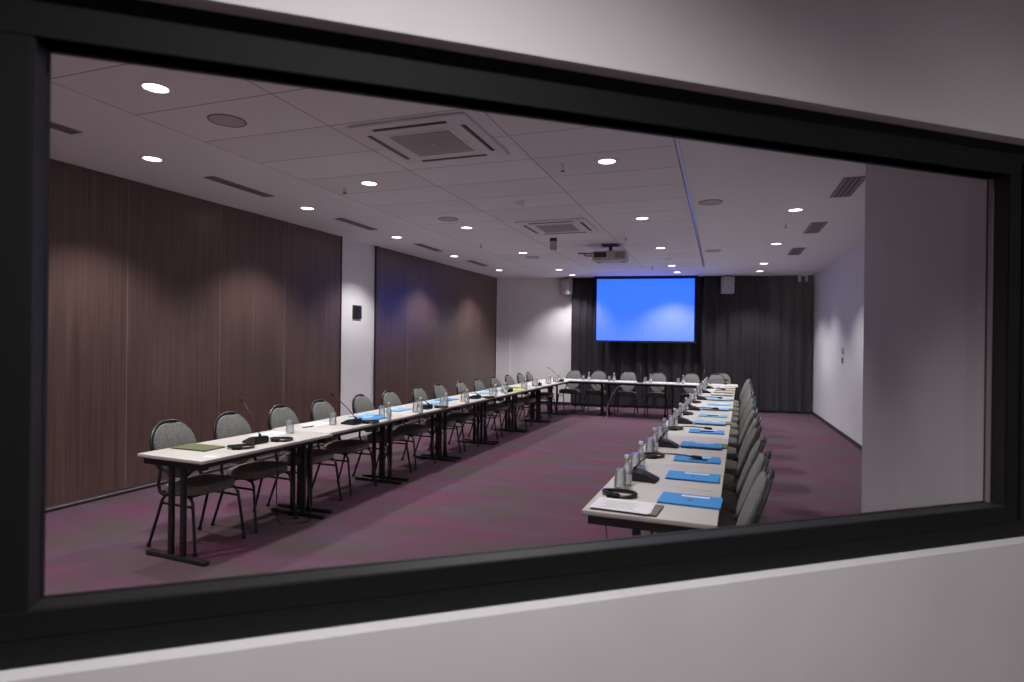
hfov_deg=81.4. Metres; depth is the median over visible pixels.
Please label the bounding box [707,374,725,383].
banquet chair
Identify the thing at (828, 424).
baseboard
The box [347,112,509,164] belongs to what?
air conditioner
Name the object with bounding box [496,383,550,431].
folding table
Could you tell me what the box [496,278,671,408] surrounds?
wall
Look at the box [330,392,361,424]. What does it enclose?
microphone
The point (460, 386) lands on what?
banquet chair
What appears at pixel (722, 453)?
folding table
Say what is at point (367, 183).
recessed light
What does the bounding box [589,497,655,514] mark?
paper sheets
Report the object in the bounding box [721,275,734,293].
wall speaker
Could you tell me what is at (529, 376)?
banquet chair
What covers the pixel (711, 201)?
ceiling speaker
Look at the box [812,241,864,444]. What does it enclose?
wall
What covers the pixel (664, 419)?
water bottle
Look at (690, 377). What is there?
banquet chair
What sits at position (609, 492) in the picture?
headphones
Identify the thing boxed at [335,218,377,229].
ceiling vent
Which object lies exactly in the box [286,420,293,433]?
drinking glass
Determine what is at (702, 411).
folding table
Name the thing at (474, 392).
folder
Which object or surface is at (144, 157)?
recessed light
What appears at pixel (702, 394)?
folding table
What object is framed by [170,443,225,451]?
folder
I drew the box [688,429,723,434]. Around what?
folder
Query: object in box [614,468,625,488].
drinking glass
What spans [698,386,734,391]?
folding table
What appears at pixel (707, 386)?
microphone
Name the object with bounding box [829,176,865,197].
ceiling vent
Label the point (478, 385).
banquet chair
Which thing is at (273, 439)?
headphones
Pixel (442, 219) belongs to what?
speaker grille
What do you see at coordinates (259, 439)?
microphone
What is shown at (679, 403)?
water bottle
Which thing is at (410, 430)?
banquet chair
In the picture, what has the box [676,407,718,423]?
microphone
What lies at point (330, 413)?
drinking glass
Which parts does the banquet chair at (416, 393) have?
frame, backrest, seat, leg, leg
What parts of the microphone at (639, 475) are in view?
key panel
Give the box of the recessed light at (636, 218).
[635,217,649,219]
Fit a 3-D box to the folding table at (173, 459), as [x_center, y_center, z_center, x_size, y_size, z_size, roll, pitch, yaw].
[-2.167,1.198,4.826,0.652,0.747,1.356,1,0,23]
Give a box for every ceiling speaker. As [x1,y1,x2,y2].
[207,114,246,127]
[438,217,457,220]
[698,199,722,204]
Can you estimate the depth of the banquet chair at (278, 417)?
5.74 m
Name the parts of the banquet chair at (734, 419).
seat, backrest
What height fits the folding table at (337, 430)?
0.747 m
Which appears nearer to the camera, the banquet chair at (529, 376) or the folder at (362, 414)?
the folder at (362, 414)
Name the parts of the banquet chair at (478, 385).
backrest, seat, leg, leg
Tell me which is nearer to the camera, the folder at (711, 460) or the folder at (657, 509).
the folder at (657, 509)
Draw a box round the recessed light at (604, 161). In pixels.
[596,158,617,164]
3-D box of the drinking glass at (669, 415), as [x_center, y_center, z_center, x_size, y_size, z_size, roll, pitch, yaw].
[1.609,0.812,5.999,0.073,0.118,0.074,1,0,10]
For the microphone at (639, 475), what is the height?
0.180 m
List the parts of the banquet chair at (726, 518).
seat, backrest, frame, handle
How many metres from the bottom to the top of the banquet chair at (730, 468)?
0.940 m
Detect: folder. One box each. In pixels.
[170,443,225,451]
[348,413,381,417]
[361,415,389,419]
[383,407,412,411]
[418,401,443,404]
[434,398,457,400]
[470,392,491,393]
[508,388,523,390]
[591,504,663,516]
[657,491,722,509]
[665,470,719,483]
[673,455,719,464]
[680,441,721,448]
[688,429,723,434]
[693,420,725,424]
[698,414,726,417]
[701,407,728,410]
[707,398,730,400]
[707,403,731,405]
[711,394,732,396]
[713,392,733,393]
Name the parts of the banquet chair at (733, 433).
seat, backrest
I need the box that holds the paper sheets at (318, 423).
[298,421,332,426]
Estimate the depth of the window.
1.23 m
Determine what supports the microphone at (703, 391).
on the folding table at (702, 394)
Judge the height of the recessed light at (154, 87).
0.008 m
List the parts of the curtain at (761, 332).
rail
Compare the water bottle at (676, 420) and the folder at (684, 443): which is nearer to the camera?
the folder at (684, 443)
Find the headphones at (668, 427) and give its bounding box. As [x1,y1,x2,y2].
[662,426,683,430]
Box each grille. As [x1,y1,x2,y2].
[389,130,474,156]
[439,218,456,220]
[535,224,579,232]
[560,279,567,293]
[723,277,733,292]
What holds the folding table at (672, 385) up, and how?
on the floor
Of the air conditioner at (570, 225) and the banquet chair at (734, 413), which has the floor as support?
the banquet chair at (734, 413)
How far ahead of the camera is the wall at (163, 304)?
6.99 m
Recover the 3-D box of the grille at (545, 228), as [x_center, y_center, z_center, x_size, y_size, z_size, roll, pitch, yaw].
[0.631,-1.539,8.155,0.515,0.010,0.515,1,0,21]
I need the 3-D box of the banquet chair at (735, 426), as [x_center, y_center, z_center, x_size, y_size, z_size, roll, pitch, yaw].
[3.012,1.165,8.244,0.625,0.940,0.474,1,0,21]
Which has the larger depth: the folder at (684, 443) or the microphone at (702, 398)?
the microphone at (702, 398)
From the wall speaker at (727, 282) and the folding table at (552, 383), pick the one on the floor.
the folding table at (552, 383)
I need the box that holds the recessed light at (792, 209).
[787,208,803,211]
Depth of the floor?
5.70 m
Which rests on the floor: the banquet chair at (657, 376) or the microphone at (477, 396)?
the banquet chair at (657, 376)
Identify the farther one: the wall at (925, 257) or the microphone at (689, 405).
the microphone at (689, 405)
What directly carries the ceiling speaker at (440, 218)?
attached to the ceiling
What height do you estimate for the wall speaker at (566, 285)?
0.435 m
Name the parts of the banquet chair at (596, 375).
seat, frame, backrest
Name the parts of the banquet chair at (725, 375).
backrest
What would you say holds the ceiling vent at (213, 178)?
in the ceiling
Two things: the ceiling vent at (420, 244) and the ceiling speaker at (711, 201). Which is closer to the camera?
the ceiling speaker at (711, 201)
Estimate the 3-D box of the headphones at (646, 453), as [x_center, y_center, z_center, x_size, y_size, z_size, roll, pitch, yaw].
[1.035,0.851,4.435,0.210,0.028,0.163,1,0,5]
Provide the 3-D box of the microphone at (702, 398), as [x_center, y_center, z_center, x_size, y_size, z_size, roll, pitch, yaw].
[2.974,0.797,8.936,0.434,0.180,0.130,1,0,25]
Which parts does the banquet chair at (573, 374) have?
seat, backrest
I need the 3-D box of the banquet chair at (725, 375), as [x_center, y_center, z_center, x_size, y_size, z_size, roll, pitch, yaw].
[4.688,1.185,13.270,0.474,0.940,0.625,1,0,20]
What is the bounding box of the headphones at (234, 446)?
[226,443,254,449]
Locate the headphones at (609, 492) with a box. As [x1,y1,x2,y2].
[602,488,637,498]
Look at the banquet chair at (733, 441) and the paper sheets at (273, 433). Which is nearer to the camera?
the paper sheets at (273, 433)
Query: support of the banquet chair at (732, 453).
on the floor
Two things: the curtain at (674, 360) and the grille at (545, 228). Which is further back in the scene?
the curtain at (674, 360)
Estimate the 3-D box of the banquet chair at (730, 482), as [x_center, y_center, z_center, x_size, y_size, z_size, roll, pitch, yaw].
[1.735,1.150,4.940,0.625,0.940,0.474,1,0,23]
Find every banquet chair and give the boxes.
[146,419,246,556]
[211,411,297,533]
[266,404,342,512]
[310,399,376,495]
[352,394,411,479]
[381,390,435,469]
[412,386,461,457]
[433,384,478,451]
[456,381,497,441]
[473,379,512,436]
[490,376,526,429]
[505,375,539,425]
[517,373,549,419]
[526,372,556,417]
[558,370,582,412]
[583,370,606,412]
[614,371,637,415]
[644,372,668,415]
[679,373,700,407]
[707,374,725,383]
[718,372,731,383]
[718,450,771,526]
[721,436,766,513]
[723,425,762,492]
[725,416,761,475]
[727,408,758,460]
[728,401,756,461]
[729,396,755,437]
[730,392,753,429]
[731,388,753,422]
[732,385,752,417]
[733,380,750,407]
[733,383,752,411]
[734,378,749,404]
[736,468,774,524]
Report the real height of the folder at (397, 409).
0.011 m
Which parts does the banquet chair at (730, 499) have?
seat, backrest, frame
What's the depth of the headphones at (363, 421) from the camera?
6.01 m
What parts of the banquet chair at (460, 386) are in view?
backrest, seat, leg, leg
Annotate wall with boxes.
[0,0,1023,681]
[46,159,497,509]
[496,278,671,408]
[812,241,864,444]
[861,164,986,512]
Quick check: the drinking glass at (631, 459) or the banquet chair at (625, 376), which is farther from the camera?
the banquet chair at (625, 376)
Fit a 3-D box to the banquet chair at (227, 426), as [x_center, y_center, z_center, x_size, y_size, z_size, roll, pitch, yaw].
[-2.270,1.101,5.191,0.625,0.940,0.474,1,0,24]
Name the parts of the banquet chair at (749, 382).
backrest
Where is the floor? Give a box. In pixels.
[45,403,861,594]
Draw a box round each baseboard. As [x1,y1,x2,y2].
[46,403,494,512]
[540,402,569,404]
[812,411,861,450]
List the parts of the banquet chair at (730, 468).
seat, backrest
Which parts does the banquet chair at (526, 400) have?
backrest, seat, leg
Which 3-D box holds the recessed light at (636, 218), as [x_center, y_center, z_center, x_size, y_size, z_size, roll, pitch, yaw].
[1.651,-1.555,7.547,0.188,0.008,0.188,1,0,19]
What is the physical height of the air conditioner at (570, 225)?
0.038 m
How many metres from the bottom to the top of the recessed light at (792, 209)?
0.008 m
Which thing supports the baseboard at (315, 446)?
attached to the wall at (163, 304)
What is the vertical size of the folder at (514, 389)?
0.010 m
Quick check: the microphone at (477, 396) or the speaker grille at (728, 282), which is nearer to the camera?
the microphone at (477, 396)
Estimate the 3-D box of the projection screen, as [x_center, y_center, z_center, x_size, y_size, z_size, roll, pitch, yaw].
[3.176,-0.754,14.233,2.436,1.601,0.090,1,0,11]
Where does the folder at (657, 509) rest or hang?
on the folding table at (672, 518)
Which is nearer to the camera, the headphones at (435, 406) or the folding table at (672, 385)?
the headphones at (435, 406)
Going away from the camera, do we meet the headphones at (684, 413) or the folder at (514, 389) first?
the headphones at (684, 413)
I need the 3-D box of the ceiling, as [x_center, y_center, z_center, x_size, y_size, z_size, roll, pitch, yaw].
[0.605,-1.638,6.526,8.600,0.133,19.600,1,0,21]
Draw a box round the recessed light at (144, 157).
[140,155,163,161]
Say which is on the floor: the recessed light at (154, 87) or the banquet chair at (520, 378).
the banquet chair at (520, 378)
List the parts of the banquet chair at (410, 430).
backrest, frame, leg, seat, leg, leg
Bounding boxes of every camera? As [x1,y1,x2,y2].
[550,238,556,250]
[798,274,807,281]
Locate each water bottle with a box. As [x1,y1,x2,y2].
[386,402,391,419]
[418,397,422,412]
[465,389,468,402]
[622,454,631,485]
[636,441,644,468]
[651,428,657,451]
[661,418,667,438]
[672,408,677,425]
[677,403,682,416]
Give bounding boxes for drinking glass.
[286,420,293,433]
[329,413,336,424]
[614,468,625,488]
[630,452,640,468]
[645,437,654,451]
[656,427,664,439]
[668,415,674,425]
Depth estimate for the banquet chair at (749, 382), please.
10.73 m
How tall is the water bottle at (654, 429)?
0.181 m
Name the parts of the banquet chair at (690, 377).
seat, backrest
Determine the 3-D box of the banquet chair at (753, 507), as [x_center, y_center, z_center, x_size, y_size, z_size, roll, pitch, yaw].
[1.088,1.143,3.252,0.625,0.940,0.474,1,0,21]
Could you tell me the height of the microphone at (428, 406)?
0.127 m
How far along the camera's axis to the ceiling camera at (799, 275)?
13.49 m
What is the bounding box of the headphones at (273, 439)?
[270,437,292,441]
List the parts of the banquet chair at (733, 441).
seat, backrest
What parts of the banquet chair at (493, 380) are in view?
backrest, seat, leg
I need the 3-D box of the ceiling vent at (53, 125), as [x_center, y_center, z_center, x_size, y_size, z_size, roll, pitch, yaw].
[-3.554,-1.631,4.269,0.130,0.008,0.840,1,0,19]
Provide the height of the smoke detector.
0.050 m
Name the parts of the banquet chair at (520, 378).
backrest, seat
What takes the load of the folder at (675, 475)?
on the folding table at (672, 518)
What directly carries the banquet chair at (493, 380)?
on the floor
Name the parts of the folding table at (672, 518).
post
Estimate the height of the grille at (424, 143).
0.010 m
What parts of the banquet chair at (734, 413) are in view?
seat, backrest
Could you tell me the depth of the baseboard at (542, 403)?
14.96 m
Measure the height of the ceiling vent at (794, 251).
0.008 m
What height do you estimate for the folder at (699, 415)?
0.011 m
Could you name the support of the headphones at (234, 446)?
on the folding table at (173, 459)
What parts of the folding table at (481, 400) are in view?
post, post, post, post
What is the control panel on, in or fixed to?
attached to the wall at (163, 304)
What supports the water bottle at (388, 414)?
on the folding table at (337, 430)
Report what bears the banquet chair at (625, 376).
on the floor
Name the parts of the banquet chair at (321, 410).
leg, backrest, frame, leg, seat, leg, leg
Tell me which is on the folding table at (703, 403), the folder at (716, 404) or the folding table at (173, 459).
the folder at (716, 404)
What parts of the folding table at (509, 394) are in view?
post, post, post, post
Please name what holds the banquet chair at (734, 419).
on the floor
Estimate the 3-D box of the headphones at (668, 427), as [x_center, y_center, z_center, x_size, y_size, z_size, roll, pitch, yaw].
[1.581,0.858,5.854,0.210,0.028,0.163,1,0,10]
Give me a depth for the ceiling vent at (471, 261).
12.24 m
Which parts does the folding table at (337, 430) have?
post, post, post, post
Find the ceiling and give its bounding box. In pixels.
[50,54,865,278]
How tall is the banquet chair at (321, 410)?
0.940 m
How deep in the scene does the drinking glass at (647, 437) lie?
4.60 m
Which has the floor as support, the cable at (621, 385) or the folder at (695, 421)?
the cable at (621, 385)
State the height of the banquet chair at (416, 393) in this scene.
0.940 m
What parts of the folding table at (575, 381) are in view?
post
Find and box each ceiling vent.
[50,121,81,134]
[204,176,273,196]
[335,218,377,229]
[414,243,441,251]
[468,260,487,265]
[788,247,805,254]
[803,222,827,233]
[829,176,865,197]
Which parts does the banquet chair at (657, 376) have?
seat, backrest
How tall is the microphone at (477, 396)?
0.127 m
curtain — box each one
[570,277,702,408]
[702,275,812,413]
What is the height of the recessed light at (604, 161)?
0.008 m
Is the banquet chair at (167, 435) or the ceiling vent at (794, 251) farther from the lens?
the ceiling vent at (794, 251)
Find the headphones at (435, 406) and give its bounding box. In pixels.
[434,405,447,407]
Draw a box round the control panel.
[352,305,361,318]
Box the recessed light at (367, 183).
[360,181,378,185]
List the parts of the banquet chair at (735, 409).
backrest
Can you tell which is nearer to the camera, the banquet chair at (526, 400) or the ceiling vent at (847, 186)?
the ceiling vent at (847, 186)
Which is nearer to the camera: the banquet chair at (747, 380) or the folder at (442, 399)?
the folder at (442, 399)
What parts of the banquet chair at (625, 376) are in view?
seat, backrest, frame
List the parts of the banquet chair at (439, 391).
backrest, seat, leg, leg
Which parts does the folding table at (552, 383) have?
post, post, post, post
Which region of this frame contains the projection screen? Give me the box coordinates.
[593,275,697,343]
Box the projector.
[578,243,628,262]
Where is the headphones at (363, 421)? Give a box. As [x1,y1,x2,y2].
[362,420,378,423]
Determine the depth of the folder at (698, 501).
3.18 m
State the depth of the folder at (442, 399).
8.42 m
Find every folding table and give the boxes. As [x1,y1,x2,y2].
[137,429,332,566]
[272,413,407,513]
[361,402,460,481]
[421,394,498,459]
[464,388,528,443]
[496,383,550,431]
[522,380,569,421]
[542,378,604,415]
[581,461,724,535]
[603,380,669,417]
[629,434,728,468]
[655,417,730,438]
[668,382,737,414]
[671,406,731,420]
[682,397,733,407]
[691,391,734,398]
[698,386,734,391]
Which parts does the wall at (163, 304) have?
wood panel, wood panel, wood panel, wood panel, panel trim, panel trim, wood panel, wood panel, wood panel, wood panel, wood panel, panel trim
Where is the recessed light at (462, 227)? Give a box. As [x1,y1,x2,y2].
[460,226,472,228]
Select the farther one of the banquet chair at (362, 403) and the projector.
the projector
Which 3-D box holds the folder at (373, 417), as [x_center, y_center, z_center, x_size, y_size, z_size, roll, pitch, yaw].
[-1.500,0.827,6.371,0.225,0.011,0.320,1,0,27]
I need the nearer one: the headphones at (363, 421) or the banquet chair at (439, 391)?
the headphones at (363, 421)
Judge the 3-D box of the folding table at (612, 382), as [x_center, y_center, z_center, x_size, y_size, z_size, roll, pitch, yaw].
[2.689,1.256,12.836,1.356,0.747,0.652,1,0,20]
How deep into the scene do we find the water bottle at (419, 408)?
6.88 m
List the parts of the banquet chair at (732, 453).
seat, backrest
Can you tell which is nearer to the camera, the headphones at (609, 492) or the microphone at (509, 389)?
the headphones at (609, 492)
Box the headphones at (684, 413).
[676,412,693,414]
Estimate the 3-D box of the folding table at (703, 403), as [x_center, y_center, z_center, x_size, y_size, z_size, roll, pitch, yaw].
[2.851,1.259,8.611,0.652,0.747,1.356,1,0,21]
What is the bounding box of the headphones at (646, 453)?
[636,452,664,458]
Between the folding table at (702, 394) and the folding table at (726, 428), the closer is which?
the folding table at (726, 428)
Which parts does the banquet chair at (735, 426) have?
seat, backrest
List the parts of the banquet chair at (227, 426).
leg, handle, backrest, frame, leg, seat, leg, leg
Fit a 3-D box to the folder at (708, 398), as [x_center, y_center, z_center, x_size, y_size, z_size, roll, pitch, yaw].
[3.095,0.871,8.899,0.320,0.011,0.225,1,0,23]
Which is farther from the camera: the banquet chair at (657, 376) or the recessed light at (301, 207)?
the banquet chair at (657, 376)
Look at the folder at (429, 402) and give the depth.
7.88 m
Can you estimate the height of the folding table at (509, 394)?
0.747 m
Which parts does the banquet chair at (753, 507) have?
frame, handle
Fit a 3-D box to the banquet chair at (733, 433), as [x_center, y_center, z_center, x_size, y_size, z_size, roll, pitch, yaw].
[2.773,1.162,7.587,0.625,0.940,0.474,1,0,20]
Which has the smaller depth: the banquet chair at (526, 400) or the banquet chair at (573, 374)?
the banquet chair at (526, 400)
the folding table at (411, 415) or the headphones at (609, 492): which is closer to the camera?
the headphones at (609, 492)
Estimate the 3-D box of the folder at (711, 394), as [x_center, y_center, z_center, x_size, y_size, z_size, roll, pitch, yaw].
[3.430,0.887,9.713,0.340,0.010,0.200,1,0,23]
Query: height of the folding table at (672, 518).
0.747 m
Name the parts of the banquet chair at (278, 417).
leg, frame, backrest, leg, seat, leg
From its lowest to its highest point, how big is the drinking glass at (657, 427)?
0.118 m
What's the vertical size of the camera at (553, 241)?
0.185 m
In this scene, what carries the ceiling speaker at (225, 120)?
attached to the ceiling
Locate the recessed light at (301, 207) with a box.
[299,206,314,209]
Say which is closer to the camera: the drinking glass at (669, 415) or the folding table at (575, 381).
the drinking glass at (669, 415)
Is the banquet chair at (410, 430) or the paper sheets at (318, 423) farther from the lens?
the banquet chair at (410, 430)
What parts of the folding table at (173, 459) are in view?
post, post, post, post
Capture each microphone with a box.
[239,397,268,444]
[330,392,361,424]
[408,398,432,409]
[460,390,480,398]
[494,384,512,391]
[628,453,701,482]
[637,365,642,382]
[656,426,711,447]
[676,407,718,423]
[688,396,722,410]
[697,388,725,399]
[701,383,726,392]
[705,379,727,387]
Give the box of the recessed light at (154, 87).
[138,81,172,93]
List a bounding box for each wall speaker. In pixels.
[559,277,572,294]
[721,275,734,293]
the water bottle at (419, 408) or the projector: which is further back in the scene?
the projector
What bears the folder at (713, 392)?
on the folding table at (702, 394)
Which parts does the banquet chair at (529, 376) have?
backrest, seat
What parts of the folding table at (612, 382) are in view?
post, post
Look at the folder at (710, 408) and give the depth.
7.57 m
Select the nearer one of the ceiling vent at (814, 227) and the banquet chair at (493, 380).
the ceiling vent at (814, 227)
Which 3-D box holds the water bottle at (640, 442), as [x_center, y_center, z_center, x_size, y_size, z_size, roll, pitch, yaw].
[0.874,0.770,4.032,0.059,0.181,0.059,1,0,44]
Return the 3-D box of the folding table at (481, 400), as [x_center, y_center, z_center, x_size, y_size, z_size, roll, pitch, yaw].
[-0.745,1.215,8.651,0.652,0.747,1.356,1,0,21]
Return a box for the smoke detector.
[515,200,525,205]
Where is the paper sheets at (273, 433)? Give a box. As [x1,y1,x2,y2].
[249,431,289,436]
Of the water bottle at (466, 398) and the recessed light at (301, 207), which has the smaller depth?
the recessed light at (301, 207)
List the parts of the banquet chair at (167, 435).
leg, handle, backrest, frame, leg, seat, seat, leg, leg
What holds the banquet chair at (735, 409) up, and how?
on the floor
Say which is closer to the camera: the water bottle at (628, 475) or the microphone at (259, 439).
the water bottle at (628, 475)
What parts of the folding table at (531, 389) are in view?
post, post, post, post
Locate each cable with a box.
[276,451,309,523]
[586,385,621,417]
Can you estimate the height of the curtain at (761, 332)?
3.167 m
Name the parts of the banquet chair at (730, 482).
seat, backrest, frame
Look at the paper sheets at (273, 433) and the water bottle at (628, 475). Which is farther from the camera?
the paper sheets at (273, 433)
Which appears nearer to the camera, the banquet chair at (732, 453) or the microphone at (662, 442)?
the microphone at (662, 442)
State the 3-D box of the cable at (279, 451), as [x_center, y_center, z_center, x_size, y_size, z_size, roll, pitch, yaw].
[-1.873,1.228,5.171,0.162,0.708,0.363,1,0,37]
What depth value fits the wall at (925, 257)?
2.67 m
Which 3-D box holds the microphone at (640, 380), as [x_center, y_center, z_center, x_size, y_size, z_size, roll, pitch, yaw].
[2.755,0.703,12.768,0.130,0.360,0.295,1,0,13]
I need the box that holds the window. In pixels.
[0,0,1023,670]
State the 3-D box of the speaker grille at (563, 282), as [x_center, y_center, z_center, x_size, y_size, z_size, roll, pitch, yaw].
[1.281,-1.339,14.664,0.250,0.360,0.008,1,0,36]
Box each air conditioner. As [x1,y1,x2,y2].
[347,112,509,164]
[514,218,598,234]
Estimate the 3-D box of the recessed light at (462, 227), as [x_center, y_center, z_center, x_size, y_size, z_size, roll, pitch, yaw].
[-0.633,-1.584,8.320,0.188,0.008,0.188,1,0,19]
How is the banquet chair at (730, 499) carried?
on the floor
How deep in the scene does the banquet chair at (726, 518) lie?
3.65 m
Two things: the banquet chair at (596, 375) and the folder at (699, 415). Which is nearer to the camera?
the folder at (699, 415)
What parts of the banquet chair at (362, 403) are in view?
leg, backrest, frame, seat, leg, leg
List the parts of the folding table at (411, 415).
post, post, post, post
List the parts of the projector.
cable arm, socket panel, mount plate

